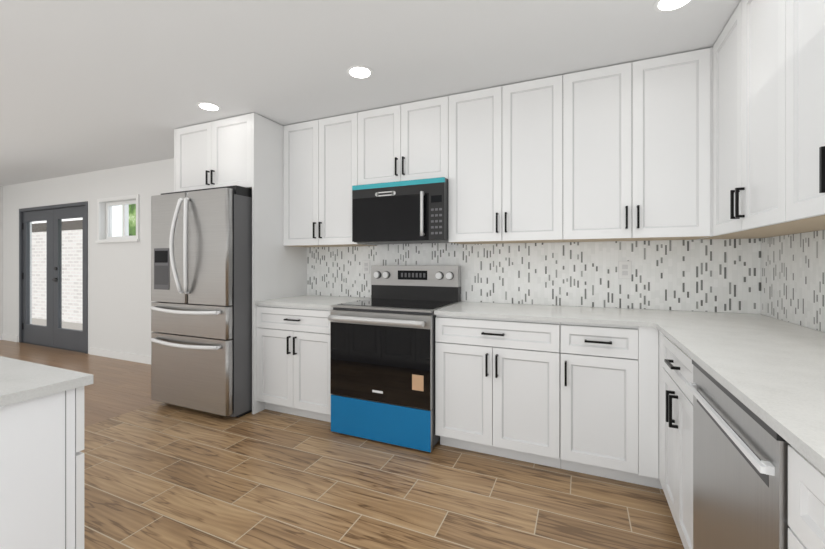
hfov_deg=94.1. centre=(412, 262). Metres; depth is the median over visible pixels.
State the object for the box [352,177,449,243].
microwave
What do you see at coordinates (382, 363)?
range
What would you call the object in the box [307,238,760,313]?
backsplash
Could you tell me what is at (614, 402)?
base cabinet
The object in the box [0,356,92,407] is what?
island countertop
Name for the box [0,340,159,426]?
floor
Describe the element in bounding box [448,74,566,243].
upper cabinet
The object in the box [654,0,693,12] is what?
recessed light
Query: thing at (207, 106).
recessed light
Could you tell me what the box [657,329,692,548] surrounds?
base cabinet
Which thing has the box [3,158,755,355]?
wall
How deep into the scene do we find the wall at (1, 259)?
6.09 m
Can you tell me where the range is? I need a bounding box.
[328,265,460,451]
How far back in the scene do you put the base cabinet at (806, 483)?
0.70 m
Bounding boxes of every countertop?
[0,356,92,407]
[255,295,369,308]
[434,302,654,326]
[647,309,824,473]
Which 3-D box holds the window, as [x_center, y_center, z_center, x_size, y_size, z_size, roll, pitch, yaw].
[-3.733,-0.547,4.926,0.874,0.579,0.145,0,0,24]
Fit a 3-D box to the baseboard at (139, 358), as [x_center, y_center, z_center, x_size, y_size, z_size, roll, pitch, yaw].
[-3.118,1.177,4.606,2.615,0.095,0.013,0,0,24]
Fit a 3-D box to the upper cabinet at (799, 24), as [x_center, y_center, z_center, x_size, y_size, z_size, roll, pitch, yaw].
[1.361,-0.679,1.022,0.331,1.059,0.651,0,0,24]
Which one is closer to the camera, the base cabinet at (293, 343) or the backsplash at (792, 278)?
the backsplash at (792, 278)
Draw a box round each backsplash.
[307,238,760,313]
[761,230,824,331]
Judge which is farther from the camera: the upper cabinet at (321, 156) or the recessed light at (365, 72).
the upper cabinet at (321, 156)
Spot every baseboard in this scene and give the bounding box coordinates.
[2,334,17,341]
[89,347,150,363]
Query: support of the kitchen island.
on the floor at (160, 475)
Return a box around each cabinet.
[174,113,306,413]
[257,304,332,421]
[283,112,376,246]
[359,95,450,184]
[435,315,560,468]
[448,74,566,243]
[561,322,640,484]
[567,49,706,241]
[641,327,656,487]
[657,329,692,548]
[707,0,824,238]
[775,0,824,223]
[788,445,824,548]
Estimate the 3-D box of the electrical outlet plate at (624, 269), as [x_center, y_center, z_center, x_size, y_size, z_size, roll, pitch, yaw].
[1.441,0.049,2.602,0.078,0.122,0.006,0,0,24]
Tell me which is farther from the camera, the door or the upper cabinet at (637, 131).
the door
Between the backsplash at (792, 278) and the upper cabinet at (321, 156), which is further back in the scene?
the upper cabinet at (321, 156)
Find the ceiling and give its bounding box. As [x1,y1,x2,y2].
[0,0,740,185]
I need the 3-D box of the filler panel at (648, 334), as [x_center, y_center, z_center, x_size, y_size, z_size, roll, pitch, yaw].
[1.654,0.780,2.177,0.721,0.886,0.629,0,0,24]
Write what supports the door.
in the wall at (119, 296)
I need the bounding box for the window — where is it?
[95,194,139,242]
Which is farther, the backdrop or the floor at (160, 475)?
the backdrop
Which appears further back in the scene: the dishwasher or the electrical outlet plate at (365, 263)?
the electrical outlet plate at (365, 263)
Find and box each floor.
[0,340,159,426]
[80,402,683,548]
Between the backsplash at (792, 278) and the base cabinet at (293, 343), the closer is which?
the backsplash at (792, 278)
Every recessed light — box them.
[197,102,220,110]
[346,65,372,78]
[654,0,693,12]
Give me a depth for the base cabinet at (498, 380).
2.33 m
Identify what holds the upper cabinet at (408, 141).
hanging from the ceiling
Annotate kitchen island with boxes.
[0,359,89,548]
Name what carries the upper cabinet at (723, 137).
hanging from the ceiling
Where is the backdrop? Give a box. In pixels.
[32,204,135,330]
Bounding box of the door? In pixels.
[19,201,87,353]
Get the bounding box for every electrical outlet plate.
[362,260,369,273]
[618,261,631,278]
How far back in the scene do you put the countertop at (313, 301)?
3.07 m
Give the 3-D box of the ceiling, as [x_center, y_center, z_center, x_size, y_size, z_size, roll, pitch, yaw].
[-3.527,-1.265,1.190,9.700,0.100,6.880,0,0,24]
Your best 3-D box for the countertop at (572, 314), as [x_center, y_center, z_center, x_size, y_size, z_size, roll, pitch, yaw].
[0.818,0.324,2.511,1.218,0.025,0.671,0,0,24]
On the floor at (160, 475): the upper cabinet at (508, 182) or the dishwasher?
the dishwasher
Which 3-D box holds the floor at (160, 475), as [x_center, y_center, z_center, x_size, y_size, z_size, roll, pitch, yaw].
[-1.224,1.250,0.180,4.390,0.050,6.600,0,0,24]
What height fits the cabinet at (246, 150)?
2.432 m
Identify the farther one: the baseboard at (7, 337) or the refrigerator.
the baseboard at (7, 337)
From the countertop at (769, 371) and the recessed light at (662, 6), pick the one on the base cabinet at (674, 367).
the countertop at (769, 371)
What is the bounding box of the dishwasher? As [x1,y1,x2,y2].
[686,360,789,548]
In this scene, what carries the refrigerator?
on the floor at (160, 475)
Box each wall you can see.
[0,186,2,333]
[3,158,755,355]
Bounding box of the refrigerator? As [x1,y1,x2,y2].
[150,185,251,416]

